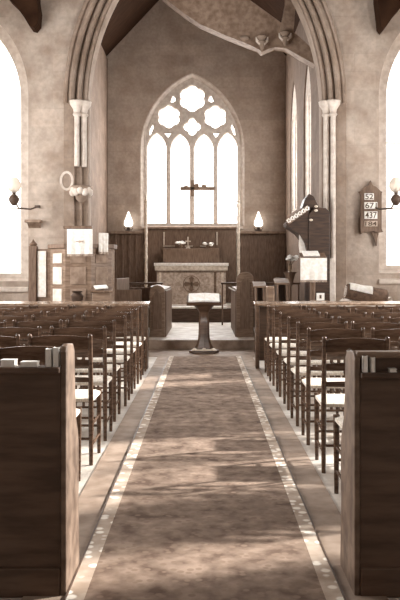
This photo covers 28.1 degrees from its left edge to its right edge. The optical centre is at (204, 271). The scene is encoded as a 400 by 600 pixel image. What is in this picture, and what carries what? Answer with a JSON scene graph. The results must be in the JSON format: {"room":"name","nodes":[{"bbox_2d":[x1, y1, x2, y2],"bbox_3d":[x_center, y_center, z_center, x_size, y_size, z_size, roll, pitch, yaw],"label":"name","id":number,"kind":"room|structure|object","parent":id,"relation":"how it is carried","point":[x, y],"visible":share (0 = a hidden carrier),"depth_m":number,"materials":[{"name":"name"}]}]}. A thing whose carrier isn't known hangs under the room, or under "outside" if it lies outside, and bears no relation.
{"room":"church","nodes":[
{"label":"church","id":0,"kind":"room"},
{"bbox_2d":[71,291,82,300],"bbox_3d":[-2.000,0.808,12.500,0.300,1.023,0.300,0,0,0],"label":"brass urn","id":1,"kind":"object","parent":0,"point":[76,296],"visible":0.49,"depth_m":12.43,"materials":[{"name":"metal"}]},
{"bbox_2d":[48,226,116,300],"bbox_3d":[-2.021,0.295,13.205,1.081,2.050,1.170,0,0,0],"label":"pulpit","id":2,"kind":"object","parent":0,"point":[68,274],"visible":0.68,"depth_m":12.80,"materials":[{"name":"brown wood"}]},
{"bbox_2d":[67,229,92,255],"bbox_3d":[-1.973,-0.463,12.601,0.402,0.429,0.046,0,0,0],"label":"pulpit cloth","id":3,"kind":"object","parent":2,"relation":"hanging from","point":[79,241],"visible":1,"depth_m":12.60,"materials":[{"name":"white fabric"}]},
{"bbox_2d":[98,233,107,253],"bbox_3d":[-1.625,-0.456,12.833,0.179,0.341,0.040,0,0,-40],"label":"pulpit cloth","id":4,"kind":"object","parent":2,"relation":"hanging from","point":[103,237],"visible":1,"depth_m":12.82,"materials":[{"name":"white fabric"}]},
{"bbox_2d":[91,45,107,243],"bbox_3d":[-2.650,-2.030,17.750,0.200,7.100,6.900,0,0,0],"label":"wall","id":5,"kind":"structure","parent":0,"point":[99,99],"depth_m":19.34,"materials":[{"name":"paint"}]},
{"bbox_2d":[107,0,285,286],"bbox_3d":[-0.150,-3.380,21.200,5.200,9.800,0.400,0,0,0],"label":"wall","id":6,"kind":"structure","parent":0,"point":[163,47],"depth_m":21.00,"materials":[{"name":"paint"}]},
{"bbox_2d":[107,231,143,286],"bbox_3d":[-2.065,-0.129,20.865,0.950,1.858,0.250,0,0,0],"label":"panelling","id":7,"kind":"object","parent":6,"relation":"attached to","point":[129,253],"visible":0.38,"depth_m":20.86,"materials":[{"name":"brown wood"}]},
{"bbox_2d":[124,211,132,230],"bbox_3d":[-1.995,-1.318,20.860,0.224,0.520,0.230,0,0,39],"label":"lamp","id":8,"kind":"object","parent":7,"relation":"on","point":[128,222],"visible":1,"depth_m":20.80,"materials":[{"name":"glass"}]},
{"bbox_2d":[140,73,244,228],"bbox_3d":[-0.335,-3.172,21.100,2.747,4.110,0.400,0,0,0],"label":"window","id":9,"kind":"structure","parent":6,"relation":"in","point":[192,149],"depth_m":21.23,"materials":[{"name":"glass"}]},
{"bbox_2d":[240,231,285,286],"bbox_3d":[1.501,-0.129,20.865,1.178,1.858,0.250,0,0,0],"label":"panelling","id":10,"kind":"object","parent":6,"relation":"attached to","point":[262,253],"visible":0.57,"depth_m":20.86,"materials":[{"name":"brown wood"}]},
{"bbox_2d":[254,211,262,230],"bbox_3d":[1.395,-1.318,20.860,0.224,0.520,0.230,0,0,39],"label":"lamp","id":11,"kind":"object","parent":10,"relation":"on","point":[258,222],"visible":1,"depth_m":20.80,"materials":[{"name":"glass"}]},
{"bbox_2d":[0,0,399,300],"bbox_3d":[0.000,-2.880,14.100,10.200,8.400,0.400,0,0,0],"label":"wall","id":12,"kind":"structure","parent":0,"point":[44,53],"depth_m":13.90,"materials":[{"name":"paint"}]},
{"bbox_2d":[0,25,27,291],"bbox_3d":[-4.050,-2.168,14.072,1.960,5.016,0.425,0,0,0],"label":"window","id":13,"kind":"structure","parent":12,"relation":"in","point":[13,78],"depth_m":14.27,"materials":[{"name":"glass"}]},
{"bbox_2d":[7,177,39,209],"bbox_3d":[-3.084,-1.320,13.596,0.230,0.519,0.761,0,0,23],"label":"wall lamp","id":14,"kind":"object","parent":12,"relation":"attached to","point":[13,184],"visible":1,"depth_m":13.29,"materials":[{"name":"glass"}]},
{"bbox_2d":[10,0,41,32],"bbox_3d":[-3.579,-5.321,13.725,1.513,2.346,0.350,0,0,0],"label":"brace","id":15,"kind":"object","parent":12,"relation":"attached to","point":[31,10],"visible":1,"depth_m":13.55,"materials":[{"name":"wood"}]},
{"bbox_2d":[24,220,41,227],"bbox_3d":[-2.960,-0.831,13.810,0.277,0.138,0.180,0,0,0],"label":"wall shelf","id":16,"kind":"object","parent":12,"relation":"attached to","point":[31,223],"visible":1,"depth_m":13.80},
{"bbox_2d":[60,171,73,190],"bbox_3d":[-2.398,-1.581,13.880,0.240,0.340,0.040,0,0,0],"label":"wall plaque","id":17,"kind":"object","parent":12,"relation":"attached to","point":[64,172],"visible":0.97,"depth_m":13.86,"materials":[{"name":"stone"}]},
{"bbox_2d":[70,99,90,166],"bbox_3d":[-2.164,-2.405,13.898,0.394,1.150,0.267,0,0,-30],"label":"column","id":18,"kind":"structure","parent":12,"relation":"attached to","point":[80,107],"depth_m":13.83,"materials":[{"name":"stone"}]},
{"bbox_2d":[69,184,92,202],"bbox_3d":[-2.140,-1.349,13.845,0.405,0.300,0.380,0,0,0],"label":"carved corbel","id":19,"kind":"object","parent":12,"relation":"attached to","point":[80,191],"visible":1,"depth_m":13.72,"materials":[{"name":"stone"}]},
{"bbox_2d":[63,0,346,300],"bbox_3d":[0.000,-2.780,14.113,4.920,8.201,0.575,0,0,0],"label":"chancel arch","id":20,"kind":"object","parent":12,"relation":"attached to","point":[94,16],"depth_m":13.89,"materials":[{"name":"stone"}]},
{"bbox_2d":[319,99,339,300],"bbox_3d":[2.164,-0.830,13.898,0.394,4.300,0.267,0,0,30],"label":"column","id":21,"kind":"structure","parent":12,"relation":"attached to","point":[329,107],"depth_m":13.83,"materials":[{"name":"stone"}]},
{"bbox_2d":[358,181,382,245],"bbox_3d":[2.868,-1.016,13.842,0.424,1.133,0.095,0,0,0],"label":"hymn board","id":22,"kind":"object","parent":12,"relation":"attached to","point":[370,195],"visible":1,"depth_m":13.81,"materials":[{"name":"brown wood"}]},
{"bbox_2d":[371,232,378,245],"bbox_3d":[2.941,-0.571,13.855,0.138,0.242,0.030,0,0,0],"label":"pendant","id":23,"kind":"object","parent":22,"relation":"attached to","point":[375,234],"depth_m":13.84,"materials":[{"name":"brown wood"}]},
{"bbox_2d":[373,0,399,34],"bbox_3d":[3.451,-5.304,13.725,1.088,2.380,0.350,0,0,0],"label":"brace","id":24,"kind":"object","parent":12,"relation":"attached to","point":[384,10],"visible":1,"depth_m":13.55,"materials":[{"name":"wood"}]},
{"bbox_2d":[375,177,399,209],"bbox_3d":[3.040,-1.320,13.570,0.229,0.519,0.759,0,0,-34],"label":"wall lamp","id":25,"kind":"object","parent":12,"relation":"attached to","point":[394,184],"visible":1,"depth_m":13.29,"materials":[{"name":"glass"}]},
{"bbox_2d":[379,33,399,283],"bbox_3d":[4.000,-2.238,14.072,1.960,4.876,0.425,0,0,0],"label":"window","id":26,"kind":"structure","parent":12,"relation":"in","point":[389,86],"depth_m":14.27,"materials":[{"name":"glass"}]},
{"bbox_2d":[0,357,399,599],"bbox_3d":[0.000,1.420,5.500,9.800,0.200,17.000,0,0,0],"label":"floor","id":27,"kind":"structure","parent":0,"point":[327,478],"depth_m":6.54,"materials":[{"name":"stone"}]},
{"bbox_2d":[0,334,20,364],"bbox_3d":[-1.473,0.869,5.610,0.450,0.902,0.447,0,0,-1],"label":"chair","id":28,"kind":"object","parent":27,"relation":"on","point":[5,341],"visible":0.2,"depth_m":5.40,"materials":[{"name":"brown wood"}]},
{"bbox_2d":[0,315,27,345],"bbox_3d":[-1.965,0.869,8.040,0.450,0.902,0.447,0,0,-1],"label":"chair","id":29,"kind":"object","parent":27,"relation":"on","point":[9,319],"visible":0.2,"depth_m":7.82,"materials":[{"name":"brown wood"}]},
{"bbox_2d":[0,305,30,320],"bbox_3d":[-2.446,0.869,10.416,0.450,0.902,0.447,0,0,1],"label":"chair","id":30,"kind":"object","parent":27,"relation":"on","point":[1,307],"visible":0.09,"depth_m":10.20,"materials":[{"name":"brown wood"}]},
{"bbox_2d":[0,326,41,338],"bbox_3d":[-1.489,0.869,6.411,0.450,0.902,0.447,0,0,0],"label":"chair","id":31,"kind":"object","parent":27,"relation":"on","point":[7,331],"visible":0.09,"depth_m":6.19,"materials":[{"name":"brown wood"}]},
{"bbox_2d":[2,311,43,332],"bbox_3d":[-1.974,0.869,8.859,0.450,0.902,0.447,0,0,-1],"label":"chair","id":32,"kind":"object","parent":27,"relation":"on","point":[20,314],"visible":0.16,"depth_m":8.64,"materials":[{"name":"brown wood"}]},
{"bbox_2d":[13,319,62,344],"bbox_3d":[-1.480,0.869,7.260,0.450,0.902,0.447,0,0,-1],"label":"chair","id":33,"kind":"object","parent":27,"relation":"on","point":[45,325],"visible":0.11,"depth_m":7.04,"materials":[{"name":"brown wood"}]},
{"bbox_2d":[20,308,56,315],"bbox_3d":[-1.952,0.869,9.607,0.450,0.902,0.447,0,0,1],"label":"chair","id":34,"kind":"object","parent":27,"relation":"on","point":[21,309],"visible":0.2,"depth_m":9.39,"materials":[{"name":"brown wood"}]},
{"bbox_2d":[28,239,49,300],"bbox_3d":[-2.757,0.382,13.550,0.388,1.876,0.400,0,0,0],"label":"stair","id":35,"kind":"structure","parent":27,"relation":"on","point":[38,259],"depth_m":13.38,"materials":[{"name":"brown wood"}]},
{"bbox_2d":[0,343,78,597],"bbox_3d":[-1.563,0.807,3.405,2.000,1.025,0.370,0,0,0],"label":"pew","id":36,"kind":"object","parent":27,"relation":"on","point":[39,440],"visible":0.98,"depth_m":3.25,"materials":[{"name":"brown wood"}]},
{"bbox_2d":[0,359,17,366],"bbox_3d":[-0.801,0.371,3.270,0.060,0.028,0.050,0,0,0],"label":"book","id":37,"kind":"object","parent":36,"relation":"on","point":[4,362],"visible":1,"depth_m":3.25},
{"bbox_2d":[20,361,39,366],"bbox_3d":[-0.715,0.375,3.270,0.070,0.020,0.050,0,0,0],"label":"book","id":38,"kind":"object","parent":36,"relation":"on","point":[23,363],"visible":1,"depth_m":3.25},
{"bbox_2d":[45,348,52,366],"bbox_3d":[-0.636,0.349,3.270,0.027,0.072,0.050,0,0,0],"label":"book","id":39,"kind":"object","parent":36,"relation":"on","point":[48,352],"visible":0.88,"depth_m":3.25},
{"bbox_2d":[53,347,60,366],"bbox_3d":[-0.605,0.346,3.265,0.025,0.078,0.050,0,0,0],"label":"book","id":40,"kind":"object","parent":36,"relation":"on","point":[56,350],"visible":1,"depth_m":3.24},
{"bbox_2d":[0,346,81,480],"bbox_3d":[-1.001,0.869,4.846,0.450,0.902,0.447,0,0,-1],"label":"chair","id":41,"kind":"object","parent":27,"relation":"on","point":[22,353],"visible":0.06,"depth_m":4.63,"materials":[{"name":"brown wood"}]},
{"bbox_2d":[35,305,68,311],"bbox_3d":[-1.959,0.869,10.438,0.450,0.902,0.447,0,0,-1],"label":"chair","id":42,"kind":"object","parent":27,"relation":"on","point":[36,307],"visible":0.16,"depth_m":10.22,"materials":[{"name":"brown wood"}]},
{"bbox_2d":[31,315,81,405],"bbox_3d":[-1.474,0.869,8.007,0.450,0.902,0.447,0,0,0],"label":"chair","id":43,"kind":"object","parent":27,"relation":"on","point":[43,318],"visible":0.13,"depth_m":7.79,"materials":[{"name":"brown wood"}]},
{"bbox_2d":[28,334,101,465],"bbox_3d":[-0.981,0.869,5.634,0.450,0.902,0.447,0,0,1],"label":"chair","id":44,"kind":"object","parent":27,"relation":"on","point":[89,395],"visible":0.38,"depth_m":5.44,"materials":[{"name":"brown wood"}]},
{"bbox_2d":[47,311,87,386],"bbox_3d":[-1.487,0.869,8.810,0.450,0.902,0.447,0,0,-1],"label":"chair","id":45,"kind":"object","parent":27,"relation":"on","point":[66,314],"visible":0.15,"depth_m":8.59,"materials":[{"name":"brown wood"}]},
{"bbox_2d":[0,301,149,368],"bbox_3d":[-2.040,0.862,10.950,2.560,0.916,0.240,0,0,0],"label":"desk","id":46,"kind":"object","parent":27,"relation":"on","point":[32,304],"visible":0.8,"depth_m":10.86,"materials":[{"name":"brown wood"}]},
{"bbox_2d":[50,326,112,440],"bbox_3d":[-0.985,0.869,6.421,0.450,0.902,0.447,0,0,0],"label":"chair","id":47,"kind":"object","parent":27,"relation":"on","point":[97,333],"visible":0.51,"depth_m":6.23,"materials":[{"name":"brown wood"}]},
{"bbox_2d":[61,308,101,374],"bbox_3d":[-1.472,0.869,9.616,0.450,0.902,0.447,0,0,0],"label":"chair","id":48,"kind":"object","parent":27,"relation":"on","point":[79,310],"visible":0.2,"depth_m":9.40,"materials":[{"name":"brown wood"}]},
{"bbox_2d":[72,305,108,337],"bbox_3d":[-1.473,0.869,10.407,0.450,0.902,0.447,0,0,0],"label":"chair","id":49,"kind":"object","parent":27,"relation":"on","point":[73,306],"visible":0.17,"depth_m":10.19,"materials":[{"name":"brown wood"}]},
{"bbox_2d":[65,320,120,421],"bbox_3d":[-1.003,0.869,7.223,0.450,0.902,0.447,0,0,0],"label":"chair","id":50,"kind":"object","parent":27,"relation":"on","point":[112,368],"visible":0.56,"depth_m":7.03,"materials":[{"name":"brown wood"}]},
{"bbox_2d":[22,357,167,599],"bbox_3d":[-0.649,1.366,5.710,0.172,0.108,13.420,0,0,0],"label":"trim","id":51,"kind":"structure","parent":27,"relation":"on","point":[92,500],"depth_m":5.40,"materials":[{"name":"stone"}]},
{"bbox_2d":[90,286,113,300],"bbox_3d":[-1.597,0.769,12.420,0.340,1.102,0.294,0,0,0],"label":"desk","id":52,"kind":"object","parent":27,"relation":"on","point":[97,294],"visible":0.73,"depth_m":12.30,"materials":[{"name":"brown wood"}]},
{"bbox_2d":[82,315,130,405],"bbox_3d":[-0.989,0.869,8.036,0.450,0.902,0.447,0,0,0],"label":"chair","id":53,"kind":"object","parent":27,"relation":"on","point":[125,358],"visible":0.55,"depth_m":7.85,"materials":[{"name":"brown wood"}]},
{"bbox_2d":[92,311,135,393],"bbox_3d":[-1.000,0.869,8.838,0.450,0.902,0.447,0,0,0],"label":"chair","id":54,"kind":"object","parent":27,"relation":"on","point":[132,350],"visible":0.52,"depth_m":8.65,"materials":[{"name":"brown wood"}]},
{"bbox_2d":[101,308,141,383],"bbox_3d":[-0.995,0.869,9.610,0.450,0.902,0.447,0,0,1],"label":"chair","id":55,"kind":"object","parent":27,"relation":"on","point":[138,344],"visible":0.46,"depth_m":9.42,"materials":[{"name":"brown wood"}]},
{"bbox_2d":[109,305,146,374],"bbox_3d":[-1.002,0.869,10.423,0.450,0.902,0.447,0,0,1],"label":"chair","id":56,"kind":"object","parent":27,"relation":"on","point":[142,337],"visible":0.46,"depth_m":10.23,"materials":[{"name":"brown wood"}]},
{"bbox_2d":[149,350,254,356],"bbox_3d":[0.000,1.367,12.985,9.760,0.106,1.130,0,0,0],"label":"trim","id":57,"kind":"structure","parent":27,"relation":"on","point":[152,353],"depth_m":12.90,"materials":[{"name":"stone"}]},
{"bbox_2d":[187,295,220,353],"bbox_3d":[-0.016,0.848,13.000,0.560,0.933,0.490,0,0,0],"label":"lectern","id":58,"kind":"object","parent":57,"relation":"on","point":[203,346],"visible":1,"depth_m":12.91,"materials":[{"name":"brown wood"}]},
{"bbox_2d":[188,293,219,301],"bbox_3d":[-0.016,0.415,12.990,0.501,0.150,0.290,0,0,0],"label":"open book","id":59,"kind":"object","parent":58,"relation":"on","point":[193,297],"visible":1,"depth_m":12.95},
{"bbox_2d":[253,282,265,350],"bbox_3d":[0.899,0.739,13.200,0.208,1.161,0.337,0,0,0],"label":"desk","id":60,"kind":"object","parent":57,"relation":"on","point":[259,287],"visible":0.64,"depth_m":13.29,"materials":[{"name":"brown wood"}]},
{"bbox_2d":[273,279,289,300],"bbox_3d":[1.262,0.715,13.200,0.242,1.211,0.337,0,0,0],"label":"desk","id":61,"kind":"object","parent":57,"relation":"on","point":[281,285],"visible":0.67,"depth_m":13.15,"materials":[{"name":"brown wood"}]},
{"bbox_2d":[299,253,326,299],"bbox_3d":[1.742,0.502,12.950,0.420,1.635,0.380,0,0,0],"label":"desk","id":62,"kind":"object","parent":57,"relation":"on","point":[322,255],"visible":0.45,"depth_m":12.91,"materials":[{"name":"brown wood"}]},
{"bbox_2d":[302,251,319,255],"bbox_3d":[1.709,-0.297,12.930,0.260,0.093,0.215,0,0,0],"label":"open book","id":63,"kind":"object","parent":62,"relation":"on","point":[305,253],"visible":1,"depth_m":12.88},
{"bbox_2d":[300,258,326,281],"bbox_3d":[1.732,-0.030,12.743,0.422,0.386,0.040,0,0,0],"label":"lectern cloth","id":64,"kind":"object","parent":62,"relation":"hanging from","point":[311,269],"visible":1,"depth_m":12.74,"materials":[{"name":"white fabric"}]},
{"bbox_2d":[64,356,345,599],"bbox_3d":[0.000,1.309,5.700,1.122,0.018,13.400,0,0,0],"label":"carpet","id":65,"kind":"object","parent":27,"relation":"on","point":[205,501],"visible":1,"depth_m":4.41,"materials":[{"name":"brown carpet"}]},
{"bbox_2d":[266,286,273,300],"bbox_3d":[1.032,0.771,12.690,0.127,1.098,0.180,0,0,0],"label":"wooden pedestal","id":66,"kind":"object","parent":27,"relation":"on","point":[269,289],"visible":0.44,"depth_m":12.60,"materials":[{"name":"brown wood"}]},
{"bbox_2d":[264,305,301,375],"bbox_3d":[1.003,0.869,10.305,0.450,0.902,0.447,0,0,0],"label":"chair","id":67,"kind":"object","parent":27,"relation":"on","point":[268,338],"visible":0.52,"depth_m":10.12,"materials":[{"name":"brown wood"}]},
{"bbox_2d":[269,308,310,385],"bbox_3d":[0.997,0.869,9.454,0.450,0.902,0.447,0,0,-1],"label":"chair","id":68,"kind":"object","parent":27,"relation":"on","point":[272,345],"visible":0.51,"depth_m":9.27,"materials":[{"name":"brown wood"}]},
{"bbox_2d":[275,312,320,396],"bbox_3d":[1.001,0.869,8.622,0.450,0.902,0.447,0,0,0],"label":"chair","id":69,"kind":"object","parent":27,"relation":"on","point":[280,352],"visible":0.54,"depth_m":8.44,"materials":[{"name":"brown wood"}]},
{"bbox_2d":[283,194,329,300],"bbox_3d":[1.695,0.008,13.488,0.734,2.624,0.624,0,0,0],"label":"organ case","id":70,"kind":"object","parent":27,"relation":"on","point":[310,224],"visible":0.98,"depth_m":13.20,"materials":[{"name":"brown wood"}]},
{"bbox_2d":[283,316,333,409],"bbox_3d":[1.002,0.869,7.807,0.450,0.902,0.447,0,0,0],"label":"chair","id":71,"kind":"object","parent":27,"relation":"on","point":[288,360],"visible":0.56,"depth_m":7.62,"materials":[{"name":"brown wood"}]},
{"bbox_2d":[242,357,387,599],"bbox_3d":[0.649,1.366,5.710,0.172,0.108,13.420,0,0,0],"label":"floor border","id":72,"kind":"structure","parent":27,"relation":"on","point":[325,516],"depth_m":4.96,"materials":[{"name":"stone"}]},
{"bbox_2d":[290,321,347,425],"bbox_3d":[0.994,0.869,7.020,0.450,0.902,0.447,0,0,-1],"label":"chair","id":73,"kind":"object","parent":27,"relation":"on","point":[299,371],"visible":0.7,"depth_m":6.83,"materials":[{"name":"brown wood"}]},
{"bbox_2d":[302,305,339,366],"bbox_3d":[1.483,0.869,10.321,0.450,0.902,0.447,0,0,0],"label":"chair","id":74,"kind":"object","parent":27,"relation":"on","point":[338,306],"visible":0.14,"depth_m":10.11,"materials":[{"name":"brown wood"}]},
{"bbox_2d":[253,301,399,368],"bbox_3d":[1.995,0.862,10.950,2.650,0.916,0.240,0,0,0],"label":"desk","id":75,"kind":"object","parent":27,"relation":"on","point":[260,306],"visible":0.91,"depth_m":10.95,"materials":[{"name":"brown wood"}]},
{"bbox_2d":[313,308,350,377],"bbox_3d":[1.469,0.869,9.462,0.450,0.902,0.447,0,0,-1],"label":"chair","id":76,"kind":"object","parent":27,"relation":"on","point":[330,311],"visible":0.13,"depth_m":9.24,"materials":[{"name":"brown wood"}]},
{"bbox_2d":[330,258,334,300],"bbox_3d":[2.135,0.540,13.485,0.118,1.561,0.072,0,0,0],"label":"stone post","id":77,"kind":"object","parent":27,"relation":"on","point":[332,261],"visible":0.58,"depth_m":13.45,"materials":[{"name":"stone"}]},
{"bbox_2d":[301,327,364,444],"bbox_3d":[0.996,0.869,6.266,0.450,0.902,0.447,0,0,1],"label":"chair","id":78,"kind":"object","parent":27,"relation":"on","point":[312,335],"visible":0.48,"depth_m":6.08,"materials":[{"name":"brown wood"}]},
{"bbox_2d":[333,349,350,493],"bbox_3d":[0.990,0.869,4.566,0.450,0.902,0.447,0,0,0],"label":"chair","id":79,"kind":"object","parent":27,"relation":"on","point":[337,419],"visible":0.14,"depth_m":4.75,"materials":[{"name":"brown wood"}]},
{"bbox_2d":[320,312,366,389],"bbox_3d":[1.483,0.869,8.624,0.450,0.902,0.447,0,0,0],"label":"chair","id":80,"kind":"object","parent":27,"relation":"on","point":[335,315],"visible":0.24,"depth_m":8.41,"materials":[{"name":"brown wood"}]},
{"bbox_2d":[314,336,389,472],"bbox_3d":[0.988,0.869,5.417,0.450,0.902,0.447,0,0,1],"label":"chair","id":81,"kind":"object","parent":27,"relation":"on","point":[325,400],"visible":0.53,"depth_m":5.22,"materials":[{"name":"brown wood"}]},
{"bbox_2d":[333,316,383,408],"bbox_3d":[1.483,0.869,7.819,0.450,0.902,0.447,0,0,0],"label":"chair","id":82,"kind":"object","parent":27,"relation":"on","point":[355,319],"visible":0.21,"depth_m":7.61,"materials":[{"name":"brown wood"}]},
{"bbox_2d":[343,305,377,312],"bbox_3d":[1.973,0.869,10.343,0.450,0.902,0.447,0,0,0],"label":"chair","id":83,"kind":"object","parent":27,"relation":"on","point":[344,306],"visible":0.11,"depth_m":10.13,"materials":[{"name":"brown wood"}]},
{"bbox_2d":[340,350,399,597],"bbox_3d":[1.606,0.823,3.405,2.000,0.995,0.370,0,0,0],"label":"pew","id":84,"kind":"object","parent":27,"relation":"on","point":[370,436],"visible":1,"depth_m":3.25,"materials":[{"name":"brown wood"}]},
{"bbox_2d":[361,355,367,371],"bbox_3d":[0.648,0.372,3.245,0.021,0.066,0.035,0,0,0],"label":"book","id":85,"kind":"object","parent":84,"relation":"on","point":[364,360],"visible":1,"depth_m":3.23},
{"bbox_2d":[369,357,375,371],"bbox_3d":[0.678,0.375,3.245,0.019,0.060,0.035,0,0,0],"label":"book","id":86,"kind":"object","parent":84,"relation":"on","point":[372,360],"visible":1,"depth_m":3.23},
{"bbox_2d":[355,308,392,316],"bbox_3d":[1.960,0.869,9.466,0.450,0.902,0.447,0,0,1],"label":"chair","id":87,"kind":"object","parent":27,"relation":"on","point":[376,311],"visible":0.11,"depth_m":9.25,"materials":[{"name":"brown wood"}]},
{"bbox_2d":[351,321,399,349],"bbox_3d":[1.470,0.869,7.048,0.450,0.902,0.447,0,0,0],"label":"chair","id":88,"kind":"object","parent":27,"relation":"on","point":[368,325],"visible":0.12,"depth_m":6.83,"materials":[{"name":"brown wood"}]},
{"bbox_2d":[371,327,399,340],"bbox_3d":[1.470,0.869,6.254,0.450,0.902,0.447,0,0,-1],"label":"chair","id":89,"kind":"object","parent":27,"relation":"on","point":[394,334],"visible":0.12,"depth_m":6.04,"materials":[{"name":"brown wood"}]},
{"bbox_2d":[371,312,399,341],"bbox_3d":[1.974,0.869,8.639,0.450,0.902,0.447,0,0,1],"label":"chair","id":90,"kind":"object","parent":27,"relation":"on","point":[392,315],"visible":0.13,"depth_m":8.42,"materials":[{"name":"brown wood"}]},
{"bbox_2d":[387,316,399,349],"bbox_3d":[1.956,0.869,7.800,0.450,0.902,0.447,0,0,1],"label":"chair","id":91,"kind":"object","parent":27,"relation":"on","point":[389,319],"visible":0.14,"depth_m":7.59,"materials":[{"name":"brown wood"}]},
{"bbox_3d":[2.534,0.939,12.500,0.791,0.762,0.600,0,0,0],"label":"side table","id":92,"kind":"object","parent":27,"relation":"on","visible":0},
{"bbox_2d":[340,297,392,300],"bbox_3d":[2.511,0.471,12.460,0.775,0.170,0.600,0,0,0],"label":"crumpled cloth","id":93,"kind":"object","parent":92,"relation":"on","point":[389,298],"visible":0.06,"depth_m":12.43,"materials":[{"name":"fabric"}]},
{"bbox_2d":[344,284,388,300],"bbox_3d":[2.498,0.352,12.400,0.677,0.345,0.264,0,0,0],"label":"rolled rug","id":94,"kind":"object","parent":93,"relation":"on","point":[379,294],"visible":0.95,"depth_m":12.28,"materials":[{"name":"fabric"}]},
{"bbox_2d":[349,283,372,293],"bbox_3d":[2.407,0.254,12.363,0.367,0.178,0.206,0,0,0],"label":"draped cloth","id":95,"kind":"object","parent":94,"relation":"on","point":[353,286],"visible":1,"depth_m":12.29,"materials":[{"name":"white fabric"}]},
{"bbox_2d":[101,0,299,55],"bbox_3d":[-0.225,-6.905,17.850,5.150,2.950,7.100,0,0,0],"label":"ceiling","id":96,"kind":"structure","parent":0,"point":[126,14],"depth_m":19.76,"materials":[{"name":"wood"}]},
{"bbox_2d":[149,322,253,339],"bbox_3d":[-0.225,1.345,17.410,5.050,0.350,7.580,0,0,0],"label":"floor","id":97,"kind":"structure","parent":0,"point":[179,330],"depth_m":15.47,"materials":[{"name":"stone"}]},
{"bbox_2d":[115,278,171,336],"bbox_3d":[-1.175,0.645,15.643,0.949,1.050,2.615,0,0,0],"label":"stall","id":98,"kind":"object","parent":97,"relation":"on","point":[159,296],"visible":0.66,"depth_m":14.45,"materials":[{"name":"brown wood"}]},
{"bbox_2d":[149,340,253,349],"bbox_3d":[0.000,1.238,13.595,4.120,0.165,0.070,0,0,0],"label":"step","id":99,"kind":"structure","parent":97,"relation":"attached to","point":[153,344],"depth_m":13.56,"materials":[{"name":"wood"}]},
{"bbox_2d":[172,306,230,321],"bbox_3d":[-0.210,0.988,18.750,1.683,0.365,0.340,0,0,0],"label":"step","id":100,"kind":"structure","parent":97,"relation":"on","point":[179,313],"depth_m":18.62,"materials":[{"name":"brown wood"}]},
{"bbox_2d":[172,306,226,308],"bbox_3d":[-0.210,0.828,18.750,1.449,0.045,0.340,0,0,0],"label":"cushion","id":101,"kind":"object","parent":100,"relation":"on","point":[173,307],"depth_m":18.59,"materials":[{"name":"white fabric"}]},
{"bbox_2d":[231,272,288,336],"bbox_3d":[1.035,0.585,15.643,0.976,1.170,2.615,0,0,0],"label":"stall","id":102,"kind":"object","parent":97,"relation":"on","point":[242,305],"visible":0.55,"depth_m":14.35,"materials":[{"name":"brown wood"}]},
{"bbox_2d":[221,282,299,324],"bbox_3d":[1.221,0.701,17.600,1.738,0.939,0.100,0,0,0],"label":"altar rail","id":103,"kind":"object","parent":97,"relation":"on","point":[222,283],"visible":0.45,"depth_m":17.58,"materials":[{"name":"brown wood"}]},
{"bbox_2d":[283,272,296,300],"bbox_3d":[1.498,0.585,14.100,0.320,1.170,0.320,0,0,0],"label":"stand","id":104,"kind":"object","parent":97,"relation":"on","point":[290,276],"visible":0.41,"depth_m":14.05,"materials":[{"name":"brown wood"}]},
{"bbox_2d":[286,255,298,271],"bbox_3d":[1.536,-0.153,14.113,0.229,0.306,0.145,0,0,-25],"label":"flower vase","id":105,"kind":"object","parent":104,"relation":"on","point":[290,258],"visible":0.99,"depth_m":14.08,"materials":[{"name":"gold metal"}]},
{"bbox_2d":[172,303,230,307],"bbox_3d":[-0.225,0.990,20.125,4.650,0.380,1.750,0,0,0],"label":"floor","id":106,"kind":"structure","parent":0,"point":[228,305],"depth_m":19.25,"materials":[{"name":"stone"}]},
{"bbox_2d":[144,195,147,286],"bbox_3d":[-1.457,-0.575,19.750,0.180,2.750,0.180,0,0,0],"label":"post","id":107,"kind":"object","parent":106,"relation":"on","point":[145,200],"visible":0.87,"depth_m":19.71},
{"bbox_2d":[154,263,228,303],"bbox_3d":[-0.340,0.289,20.205,1.845,1.023,0.890,0,0,0],"label":"altar","id":108,"kind":"object","parent":106,"relation":"on","point":[184,279],"visible":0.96,"depth_m":19.80,"materials":[{"name":"beige stone"}]},
{"bbox_2d":[163,248,218,262],"bbox_3d":[-0.358,-0.412,20.515,1.432,0.378,0.330,0,0,0],"label":"shelf","id":109,"kind":"object","parent":108,"relation":"on","point":[170,255],"visible":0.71,"depth_m":20.35,"materials":[{"name":"brown wood"}]},
{"bbox_2d":[147,227,236,302],"bbox_3d":[-0.348,-0.182,20.785,2.401,1.964,0.330,0,0,0],"label":"reredos","id":110,"kind":"object","parent":106,"relation":"on","point":[158,238],"visible":0.39,"depth_m":20.70,"materials":[{"name":"brown wood"}]},
{"bbox_2d":[237,193,239,275],"bbox_3d":[0.827,-0.575,19.750,0.180,2.750,0.180,0,0,0],"label":"post","id":111,"kind":"object","parent":106,"relation":"on","point":[238,197],"visible":0.68,"depth_m":19.72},
{"bbox_2d":[285,20,318,300],"bbox_3d":[2.275,-2.030,17.750,0.350,7.100,6.900,0,0,0],"label":"wall","id":112,"kind":"structure","parent":0,"point":[295,70],"depth_m":18.16,"materials":[{"name":"paint"}]},
{"bbox_2d":[162,0,314,67],"bbox_3d":[0.522,-4.807,15.252,4.275,2.318,0.495,0,0,0],"label":"roof truss","id":113,"kind":"object","parent":112,"relation":"attached to","point":[243,23],"visible":0.95,"depth_m":15.20,"materials":[{"name":"wood"}]},
{"bbox_2d":[291,85,296,212],"bbox_3d":[2.170,-2.983,18.975,0.080,3.106,1.450,0,0,0],"label":"window","id":114,"kind":"structure","parent":112,"relation":"in","point":[294,107],"depth_m":19.58,"materials":[{"name":"glass"}]},
{"bbox_2d":[305,67,310,196],"bbox_3d":[2.170,-2.875,16.450,0.080,2.889,1.200,0,0,0],"label":"window","id":115,"kind":"structure","parent":112,"relation":"in","point":[308,88],"depth_m":16.46,"materials":[{"name":"glass"}]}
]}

